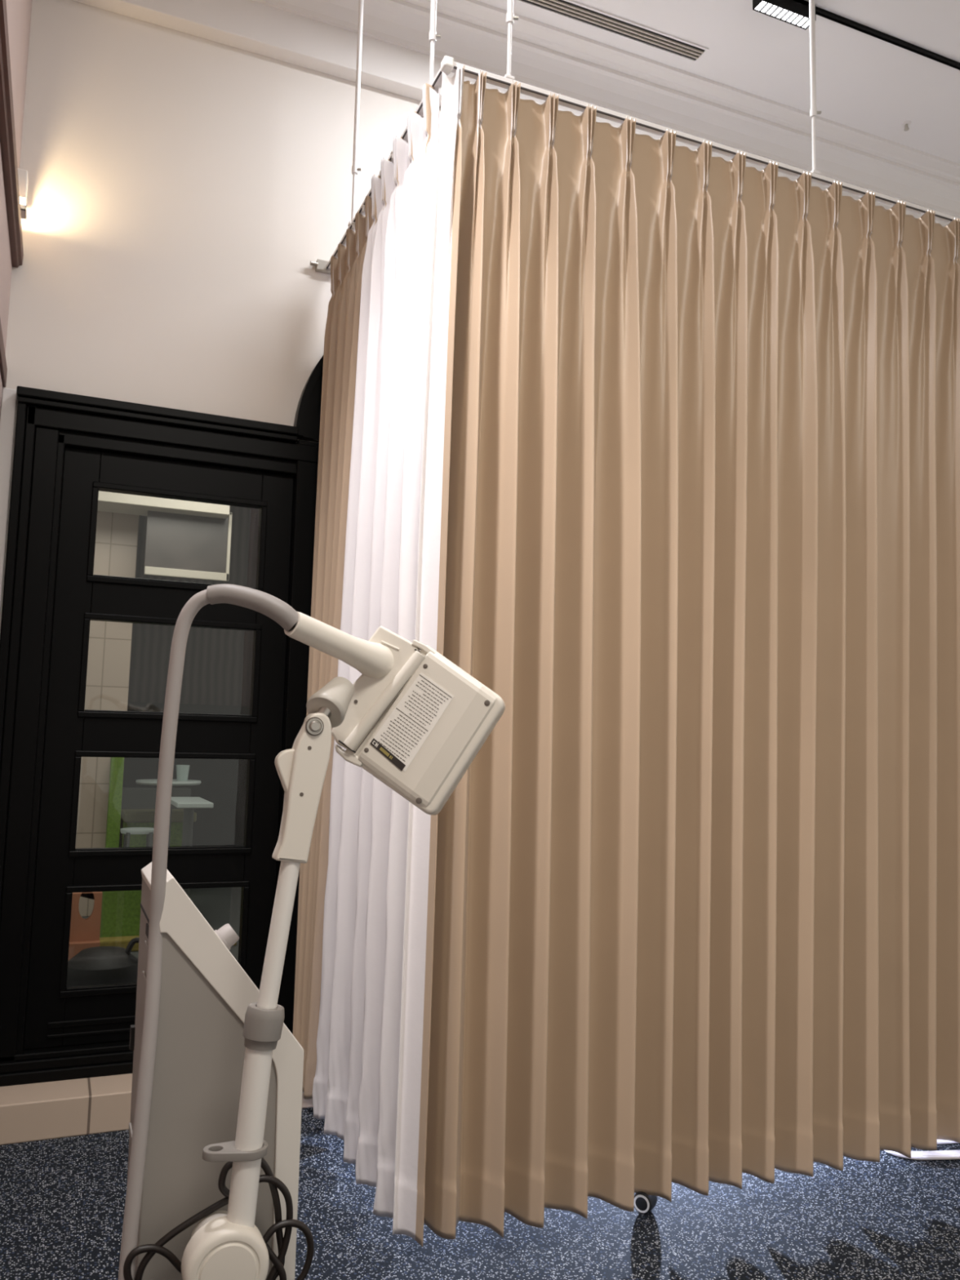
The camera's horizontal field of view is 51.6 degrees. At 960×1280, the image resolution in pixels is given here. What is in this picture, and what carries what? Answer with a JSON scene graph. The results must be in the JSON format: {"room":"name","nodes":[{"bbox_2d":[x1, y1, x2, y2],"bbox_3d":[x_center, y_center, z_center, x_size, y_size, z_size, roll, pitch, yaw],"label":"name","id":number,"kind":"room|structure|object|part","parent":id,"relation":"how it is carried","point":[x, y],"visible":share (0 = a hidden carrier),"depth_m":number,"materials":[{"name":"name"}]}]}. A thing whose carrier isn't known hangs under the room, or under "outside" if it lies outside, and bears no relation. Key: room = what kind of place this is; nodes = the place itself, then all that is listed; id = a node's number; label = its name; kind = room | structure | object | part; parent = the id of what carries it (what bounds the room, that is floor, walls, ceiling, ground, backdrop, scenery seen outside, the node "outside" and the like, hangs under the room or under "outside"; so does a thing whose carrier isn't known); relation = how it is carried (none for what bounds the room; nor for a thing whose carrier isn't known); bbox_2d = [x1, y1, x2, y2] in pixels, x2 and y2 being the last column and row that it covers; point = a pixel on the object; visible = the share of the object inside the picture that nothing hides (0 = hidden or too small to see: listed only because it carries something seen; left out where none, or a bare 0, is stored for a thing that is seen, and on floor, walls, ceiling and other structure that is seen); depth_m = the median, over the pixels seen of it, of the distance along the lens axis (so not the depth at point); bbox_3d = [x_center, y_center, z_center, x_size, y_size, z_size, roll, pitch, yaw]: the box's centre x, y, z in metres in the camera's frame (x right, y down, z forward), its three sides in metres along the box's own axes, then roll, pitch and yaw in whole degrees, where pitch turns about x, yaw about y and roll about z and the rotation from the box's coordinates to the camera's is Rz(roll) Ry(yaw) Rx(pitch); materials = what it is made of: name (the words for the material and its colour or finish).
{"room":"hospital room","nodes":[
{"label":"hospital room","id":0,"kind":"room"},
{"bbox_2d":[0,0,32,417],"bbox_3d":[-0.684,-0.735,1.060,0.060,4.050,4.750,4,-6,-23],"label":"wall","id":1,"kind":"structure","parent":0,"point":[19,12],"depth_m":3.05,"materials":[{"name":"white paint"}]},
{"bbox_2d":[0,318,7,386],"bbox_3d":[-0.644,-1.073,1.109,0.009,0.065,4.750,4,-6,-23],"label":"trim","id":2,"kind":"structure","parent":1,"relation":"attached to","point":[3,368],"depth_m":3.10,"materials":[{"name":"brown wood"}]},
{"bbox_2d":[0,0,23,267],"bbox_3d":[-0.623,-1.496,1.158,0.032,0.083,4.750,4,-6,-23],"label":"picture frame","id":3,"kind":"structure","parent":1,"relation":"attached to","point":[7,134],"depth_m":2.65,"materials":[{"name":"brown wood"}]},
{"bbox_2d":[17,168,27,219],"bbox_3d":[-1.487,-1.439,3.212,0.039,0.140,0.080,4,-6,-23],"label":"wall sconce","id":4,"kind":"object","parent":1,"relation":"attached to","point":[22,174],"visible":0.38,"depth_m":3.18,"materials":[{"name":"white paint"}]},
{"bbox_2d":[20,204,26,219],"bbox_3d":[-1.485,-1.387,3.208,0.032,0.019,0.060,4,-6,-23],"label":"bulb","id":5,"kind":"object","parent":4,"relation":"on","point":[23,206],"depth_m":3.19,"materials":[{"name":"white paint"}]},
{"bbox_2d":[251,0,959,217],"bbox_3d":[1.025,-2.314,4.353,5.435,0.145,0.179,4,-6,-23],"label":"trim","id":6,"kind":"structure","parent":1,"relation":"attached to","point":[473,33],"depth_m":4.22,"materials":[{"name":"white paint"}]},
{"bbox_2d":[75,511,138,916],"bbox_3d":[-2.424,0.101,6.323,0.353,3.200,0.300,4,-6,-23],"label":"wall pier","id":7,"kind":"object","parent":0,"point":[107,686],"visible":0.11,"depth_m":6.19,"materials":[{"name":"beige tile"}]},
{"bbox_2d":[81,886,241,960],"bbox_3d":[-2.347,1.632,5.321,6.000,0.050,4.530,4,-6,-23],"label":"floor","id":8,"kind":"structure","parent":0,"point":[220,906],"depth_m":6.50,"materials":[{"name":"grey paint"}]},
{"bbox_2d":[67,891,102,960],"bbox_3d":[-1.887,1.371,4.740,0.136,0.370,0.160,4,-6,-23],"label":"board","id":9,"kind":"object","parent":8,"relation":"on","point":[84,933],"visible":0.69,"depth_m":4.72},
{"bbox_2d":[66,937,139,987],"bbox_3d":[-1.636,1.403,4.298,0.318,0.226,0.318,-3,-7,35],"label":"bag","id":10,"kind":"object","parent":8,"relation":"on","point":[101,965],"visible":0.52,"depth_m":4.20,"materials":[{"name":"black leather"}]},
{"bbox_3d":[-1.503,1.372,4.320,0.125,0.152,0.036,3,-6,-12],"label":"handle","id":11,"kind":"part","parent":10,"relation":"part of","materials":[{"name":"black rubber"}]},
{"bbox_2d":[105,757,124,848],"bbox_3d":[-2.279,1.208,6.144,0.074,0.968,0.250,4,-6,-23],"label":"pillar","id":12,"kind":"structure","parent":8,"relation":"on","point":[117,764],"depth_m":6.05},
{"bbox_2d":[99,890,141,937],"bbox_3d":[-1.856,1.469,5.317,0.324,0.298,0.250,4,-6,-23],"label":"block","id":13,"kind":"object","parent":8,"relation":"on","point":[121,909],"visible":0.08,"depth_m":5.18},
{"bbox_2d":[120,826,154,847],"bbox_3d":[-2.069,1.410,5.968,0.210,0.540,0.223,4,-6,-23],"label":"chair","id":14,"kind":"object","parent":8,"relation":"on","point":[127,832],"visible":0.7,"depth_m":5.93,"materials":[{"name":"white plastic"}]},
{"bbox_3d":[-2.170,1.420,6.022,0.048,0.527,0.024,-2,-7,28],"label":"leg","id":15,"kind":"part","parent":14,"relation":"part of","materials":[{"name":"grey paint"}]},
{"bbox_3d":[-2.100,1.405,5.857,0.024,0.527,0.048,0,-6,16],"label":"leg","id":16,"kind":"part","parent":14,"relation":"part of","materials":[{"name":"grey paint"}]},
{"bbox_3d":[-2.063,1.153,5.995,0.210,0.024,0.210,4,-6,-23],"label":"seat","id":17,"kind":"part","parent":14,"relation":"part of","materials":[{"name":"laminate"}]},
{"bbox_3d":[-2.038,1.429,6.078,0.024,0.527,0.048,0,-6,16],"label":"leg","id":18,"kind":"part","parent":14,"relation":"part of","materials":[{"name":"grey paint"}]},
{"bbox_3d":[-1.968,1.414,5.913,0.048,0.527,0.024,-2,-7,28],"label":"leg","id":19,"kind":"part","parent":14,"relation":"part of","materials":[{"name":"grey paint"}]},
{"bbox_2d":[120,787,196,847],"bbox_3d":[-2.288,1.420,7.009,0.478,0.726,0.480,4,-6,-23],"label":"bench","id":20,"kind":"object","parent":8,"relation":"on","point":[138,804],"visible":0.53,"depth_m":6.89,"materials":[{"name":"grey fabric"}]},
{"bbox_3d":[-2.268,1.236,6.991,0.478,0.065,0.400,4,-6,-23],"label":"seat","id":21,"kind":"part","parent":20,"relation":"part of","materials":[{"name":"grey fabric"}]},
{"bbox_2d":[99,935,236,951],"bbox_3d":[-1.633,1.580,5.194,0.694,0.062,0.110,4,-6,-23],"label":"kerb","id":22,"kind":"object","parent":8,"relation":"on","point":[118,941],"visible":0.11,"depth_m":5.07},
{"bbox_2d":[135,778,201,846],"bbox_3d":[-2.098,1.343,6.617,0.422,0.806,0.422,4,-6,-23],"label":"round table","id":23,"kind":"object","parent":8,"relation":"on","point":[150,781],"visible":0.36,"depth_m":6.56,"materials":[{"name":"laminate"}]},
{"bbox_3d":[-2.098,1.343,6.617,0.060,0.766,0.060,4,-6,-23],"label":"leg","id":24,"kind":"part","parent":23,"relation":"part of","materials":[{"name":"grey paint"}]},
{"bbox_2d":[176,764,190,781],"bbox_3d":[-1.994,0.891,6.650,0.090,0.105,0.090,4,-6,-23],"label":"cup","id":25,"kind":"object","parent":23,"relation":"on","point":[182,771],"visible":1,"depth_m":6.62,"materials":[{"name":"white ceramic"}]},
{"bbox_2d":[170,796,213,897],"bbox_3d":[-1.747,1.317,5.896,0.200,0.726,0.600,4,-6,-23],"label":"square table","id":26,"kind":"object","parent":8,"relation":"on","point":[188,804],"visible":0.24,"depth_m":5.89,"materials":[{"name":"laminate"}]},
{"bbox_3d":[-1.747,1.317,5.896,0.060,0.686,0.060,4,-6,-23],"label":"leg","id":27,"kind":"part","parent":26,"relation":"part of","materials":[{"name":"grey paint"}]},
{"bbox_2d":[97,490,230,519],"bbox_3d":[-1.988,-1.094,6.185,0.822,0.608,0.300,4,-6,-23],"label":"bulkhead","id":28,"kind":"object","parent":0,"point":[112,502],"visible":0.14,"depth_m":6.06,"materials":[{"name":"white paint"}]},
{"bbox_2d":[143,511,232,582],"bbox_3d":[-1.818,-0.604,6.195,0.507,0.442,0.050,4,-6,-23],"label":"framed board","id":29,"kind":"object","parent":28,"relation":"attached to","point":[182,546],"visible":0.8,"depth_m":6.18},
{"bbox_2d":[128,505,259,706],"bbox_3d":[-3.135,0.150,7.433,6.000,3.300,0.100,4,-6,-23],"label":"wall","id":30,"kind":"structure","parent":0,"point":[218,664],"depth_m":7.80,"materials":[{"name":"grey"}]},
{"bbox_2d":[119,702,249,847],"bbox_3d":[-3.118,1.111,7.238,6.000,1.350,0.095,4,-6,-23],"label":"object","id":31,"kind":"object","parent":30,"relation":"attached to","point":[224,781],"depth_m":7.63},
{"bbox_2d":[0,0,440,631],"bbox_3d":[0.862,-0.355,4.341,5.500,4.050,0.120,4,-6,-23],"label":"wall","id":32,"kind":"structure","parent":0,"point":[184,189],"depth_m":3.55,"materials":[{"name":"white paint"}]},
{"bbox_2d":[0,387,16,613],"bbox_3d":[-1.582,0.272,3.167,0.043,2.217,0.012,4,-6,-23],"label":"trim","id":33,"kind":"structure","parent":32,"relation":"attached to","point":[8,397],"depth_m":3.25,"materials":[{"name":"white paint"}]},
{"bbox_2d":[0,386,319,1086],"bbox_3d":[-1.077,0.309,3.379,1.050,2.212,0.132,4,-6,-23],"label":"door","id":34,"kind":"structure","parent":32,"relation":"in","point":[68,448],"depth_m":3.33,"materials":[{"name":"black paint"}]},
{"bbox_3d":[-1.084,1.271,3.304,0.660,0.052,0.012,4,-6,-23],"label":"kick moulding","id":35,"kind":"part","parent":34,"relation":"part of","materials":[{"name":"black paint"}]},
{"bbox_2d":[293,355,323,442],"bbox_3d":[-0.146,0.083,3.774,1.200,2.787,0.055,4,-6,-23],"label":"window","id":36,"kind":"structure","parent":32,"relation":"in","point":[307,418],"depth_m":3.64,"materials":[{"name":"black glass"}]},
{"bbox_2d":[71,0,948,226],"bbox_3d":[0.974,-2.228,4.461,5.435,0.296,0.073,4,-6,-23],"label":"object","id":37,"kind":"object","parent":32,"relation":"attached to","point":[249,25],"visible":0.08,"depth_m":3.73,"materials":[{"name":"white metal"}]},
{"bbox_2d":[0,1106,959,1279],"bbox_3d":[1.770,1.477,1.937,5.460,0.050,4.820,4,-6,-23],"label":"floor","id":38,"kind":"structure","parent":0,"point":[63,1200],"depth_m":2.47,"materials":[{"name":"carpet"}]},
{"bbox_2d":[0,1073,312,1145],"bbox_3d":[0.906,1.591,4.007,5.435,0.113,0.250,4,-6,-23],"label":"baseboard","id":39,"kind":"structure","parent":38,"relation":"on","point":[46,1110],"depth_m":2.99,"materials":[{"name":"beige tile"}]},
{"bbox_2d":[118,583,505,1279],"bbox_3d":[-0.294,0.647,1.545,0.536,1.420,0.442,4,-6,-23],"label":"machine","id":40,"kind":"object","parent":38,"relation":"on","point":[217,1072],"visible":0.99,"depth_m":1.41,"materials":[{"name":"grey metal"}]},
{"bbox_3d":[-0.489,0.497,1.463,0.011,0.093,0.090,4,-6,-23],"label":"rating plate","id":41,"kind":"part","parent":40,"relation":"part of","materials":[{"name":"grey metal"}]},
{"bbox_2d":[123,1244,181,1279],"bbox_3d":[-0.422,0.856,1.334,0.111,0.090,0.009,4,-6,-23],"label":"cable","id":42,"kind":"object","parent":40,"relation":"attached to","point":[165,1252],"visible":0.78,"depth_m":1.32,"materials":[{"name":"black rubber"}]},
{"bbox_2d":[134,1161,232,1279],"bbox_3d":[-0.399,0.802,1.353,0.137,0.172,0.010,4,-6,-23],"label":"cable","id":43,"kind":"object","parent":40,"relation":"attached to","point":[223,1188],"visible":0.87,"depth_m":1.35,"materials":[{"name":"black rubber"}]},
{"bbox_3d":[-0.393,0.461,1.535,0.041,0.042,0.038,4,-6,-23],"label":"control knob","id":44,"kind":"part","parent":40,"relation":"part of","materials":[{"name":"white plastic"}]},
{"bbox_2d":[260,1157,284,1279],"bbox_3d":[-0.295,0.827,1.386,0.048,0.212,0.009,4,-6,-23],"label":"cable","id":45,"kind":"object","parent":40,"relation":"hanging from","point":[264,1166],"visible":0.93,"depth_m":1.39,"materials":[{"name":"black rubber"}]},
{"bbox_2d":[258,1174,293,1279],"bbox_3d":[-0.294,0.838,1.381,0.066,0.182,0.010,4,-6,-23],"label":"cable","id":46,"kind":"object","parent":40,"relation":"attached to","point":[273,1180],"visible":0.9,"depth_m":1.39,"materials":[{"name":"black rubber"}]},
{"bbox_2d":[266,1243,286,1279],"bbox_3d":[-0.297,0.869,1.373,0.061,0.125,0.009,4,-6,-23],"label":"cable","id":47,"kind":"object","parent":40,"relation":"attached to","point":[273,1257],"visible":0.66,"depth_m":1.38,"materials":[{"name":"black rubber"}]},
{"bbox_3d":[-0.274,0.184,1.398,0.029,0.060,0.020,4,-6,-23],"label":"release lever","id":48,"kind":"part","parent":40,"relation":"part of","materials":[{"name":"beige plastic"}]},
{"bbox_2d":[262,1218,314,1279],"bbox_3d":[-0.269,0.871,1.380,0.075,0.123,0.010,4,-6,-23],"label":"cable","id":49,"kind":"object","parent":40,"relation":"attached to","point":[297,1224],"visible":0.98,"depth_m":1.39,"materials":[{"name":"black rubber"}]},
{"bbox_3d":[-0.251,0.207,1.401,0.071,0.209,0.034,4,-6,-23],"label":"hinge arm","id":50,"kind":"part","parent":40,"relation":"part of","materials":[{"name":"beige plastic"}]},
{"bbox_2d":[305,716,324,735],"bbox_3d":[-0.233,0.122,1.397,0.026,0.026,0.001,4,-6,-23],"label":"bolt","id":51,"kind":"object","parent":40,"relation":"in","point":[314,726],"depth_m":1.39,"materials":[{"name":"silver metal"}]},
{"bbox_2d":[306,676,354,728],"bbox_3d":[-0.211,0.090,1.443,0.059,0.076,0.079,-3,-7,34],"label":"joint","id":52,"kind":"object","parent":40,"relation":"on","point":[327,708],"depth_m":1.42,"materials":[{"name":"grey plastic"}]},
{"bbox_2d":[379,746,392,759],"bbox_3d":[-0.141,0.170,1.491,0.021,0.018,0.001,0,-6,10],"label":"print","id":53,"kind":"object","parent":40,"relation":"attached to","point":[385,753],"depth_m":1.49},
{"bbox_2d":[378,674,451,761],"bbox_3d":[-0.098,0.119,1.497,0.100,0.137,0.048,4,-6,-23],"label":"print","id":54,"kind":"object","parent":40,"relation":"attached to","point":[415,710],"depth_m":1.50},
{"bbox_3d":[-0.077,0.135,1.501,0.216,0.246,0.027,1,-6,0],"label":"lid","id":55,"kind":"part","parent":40,"relation":"part of","materials":[{"name":"beige plastic"}]},
{"bbox_2d":[634,1191,657,1213],"bbox_3d":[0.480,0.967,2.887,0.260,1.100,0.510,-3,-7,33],"label":"caster wheel","id":56,"kind":"object","parent":38,"relation":"on","point":[644,1203],"visible":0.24,"depth_m":2.56,"materials":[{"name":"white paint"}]},
{"bbox_2d":[884,1150,959,1159],"bbox_3d":[1.502,1.551,3.023,0.701,0.012,0.231,0,-6,10],"label":"cable","id":57,"kind":"object","parent":38,"relation":"on","point":[892,1153],"visible":0.56,"depth_m":2.95,"materials":[{"name":"white plastic"}]},
{"bbox_2d":[911,1151,959,1154],"bbox_3d":[1.514,1.554,3.043,0.656,0.012,0.228,0,-6,10],"label":"cable","id":58,"kind":"object","parent":38,"relation":"on","point":[944,1153],"visible":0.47,"depth_m":2.97,"materials":[{"name":"white plastic"}]},
{"bbox_2d":[911,1150,959,1152],"bbox_3d":[1.521,1.555,3.053,0.634,0.012,0.227,0,-6,10],"label":"cable","id":59,"kind":"object","parent":38,"relation":"on","point":[942,1151],"visible":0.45,"depth_m":2.99,"materials":[{"name":"white plastic"}]},
{"bbox_2d":[911,1153,959,1155],"bbox_3d":[1.508,1.553,3.033,0.679,0.012,0.229,0,-6,10],"label":"cable","id":60,"kind":"object","parent":38,"relation":"on","point":[948,1154],"visible":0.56,"depth_m":2.96,"materials":[{"name":"white plastic"}]},
{"bbox_2d":[937,1140,958,1144],"bbox_3d":[1.478,1.561,3.119,0.782,0.012,0.093,2,-6,-7],"label":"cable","id":61,"kind":"object","parent":38,"relation":"on","point":[939,1142],"visible":0.15,"depth_m":3.07,"materials":[{"name":"white plastic"}]},
{"bbox_2d":[475,0,959,164],"bbox_3d":[1.867,-2.600,2.363,5.460,0.050,4.820,4,-6,-23],"label":"ceiling","id":62,"kind":"structure","parent":0,"point":[865,82],"depth_m":4.08,"materials":[{"name":"white paint"}]},
{"bbox_2d":[347,0,364,226],"bbox_3d":[-0.427,-1.973,3.511,0.036,1.067,0.026,4,-6,-23],"label":"rod","id":63,"kind":"object","parent":62,"relation":"hanging from","point":[354,167],"visible":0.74,"depth_m":3.49,"materials":[{"name":"metal"}]},
{"bbox_2d":[428,0,440,84],"bbox_3d":[-0.118,-2.041,2.788,0.036,1.067,0.026,4,-6,-23],"label":"rod","id":64,"kind":"object","parent":62,"relation":"hanging from","point":[433,36],"visible":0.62,"depth_m":2.74,"materials":[{"name":"metal"}]},
{"bbox_2d":[504,0,518,79],"bbox_3d":[0.094,-2.041,2.737,0.036,1.067,0.026,4,-6,-23],"label":"rod","id":65,"kind":"object","parent":62,"relation":"hanging from","point":[510,17],"visible":0.84,"depth_m":2.69,"materials":[{"name":"metal"}]},
{"bbox_3d":[0.077,-1.516,2.682,0.028,0.010,0.024,4,-6,-23],"label":"foot plate","id":66,"kind":"part","parent":65,"relation":"part of","materials":[{"name":"white metal"}]},
{"bbox_2d":[309,55,959,274],"bbox_3d":[0.772,-1.386,3.640,2.537,0.040,1.271,4,-6,-23],"label":"rail","id":67,"kind":"object","parent":65,"relation":"hanging from","point":[448,65],"visible":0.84,"depth_m":2.89,"materials":[{"name":"white metal"}]},
{"bbox_2d":[293,188,373,1099],"bbox_3d":[-0.469,0.023,3.297,0.093,2.917,0.567,4,-6,-23],"label":"curtain","id":68,"kind":"object","parent":67,"relation":"hanging from","point":[342,325],"visible":0.62,"depth_m":3.34,"materials":[{"name":"beige fabric"}]},
{"bbox_2d":[312,83,439,1217],"bbox_3d":[-0.302,-0.015,2.901,0.123,2.917,0.851,4,-6,-23],"label":"curtain","id":69,"kind":"object","parent":67,"relation":"hanging from","point":[356,1078],"visible":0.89,"depth_m":2.76,"materials":[{"name":"white fabric"}]},
{"bbox_2d":[392,63,959,1247],"bbox_3d":[0.948,0.018,2.910,2.402,2.922,0.154,4,-6,-22],"label":"curtain","id":70,"kind":"object","parent":67,"relation":"hanging from","point":[686,913],"visible":0.99,"depth_m":2.73,"materials":[{"name":"beige fabric"}]},
{"bbox_2d":[513,0,708,62],"bbox_3d":[0.284,-2.455,3.830,1.378,0.007,0.088,4,-6,-23],"label":"ceiling vent","id":71,"kind":"object","parent":62,"relation":"in","point":[571,10],"visible":1,"depth_m":3.94,"materials":[{"name":"white metal"}]},
{"bbox_2d":[808,0,821,174],"bbox_3d":[1.056,-1.976,3.142,0.036,1.067,0.026,4,-6,-23],"label":"rod","id":72,"kind":"object","parent":62,"relation":"hanging from","point":[813,110],"visible":0.86,"depth_m":3.11,"materials":[{"name":"metal"}]},
{"bbox_3d":[1.040,-1.451,3.087,0.028,0.010,0.024,4,-6,-23],"label":"foot plate","id":73,"kind":"part","parent":72,"relation":"part of","materials":[{"name":"white metal"}]},
{"bbox_2d":[815,6,959,70],"bbox_3d":[1.553,-2.411,3.934,4.400,0.013,0.022,4,-6,-23],"label":"track","id":74,"kind":"object","parent":62,"relation":"attached to","point":[820,11],"visible":1,"depth_m":3.96,"materials":[{"name":"black metal"}]},
{"bbox_2d":[752,0,815,30],"bbox_3d":[1.155,-2.400,3.764,0.252,0.068,0.056,4,-6,-23],"label":"track light","id":75,"kind":"object","parent":74,"relation":"attached to","point":[793,12],"visible":0.96,"depth_m":3.75,"materials":[{"name":"black paint"}]},
{"bbox_2d":[901,120,911,131],"bbox_3d":[1.937,-2.333,4.507,0.040,0.031,0.040,4,-6,-23],"label":"sprinkler","id":76,"kind":"object","parent":62,"relation":"attached to","point":[906,123],"visible":1,"depth_m":4.50,"materials":[{"name":"metal"}]}
]}

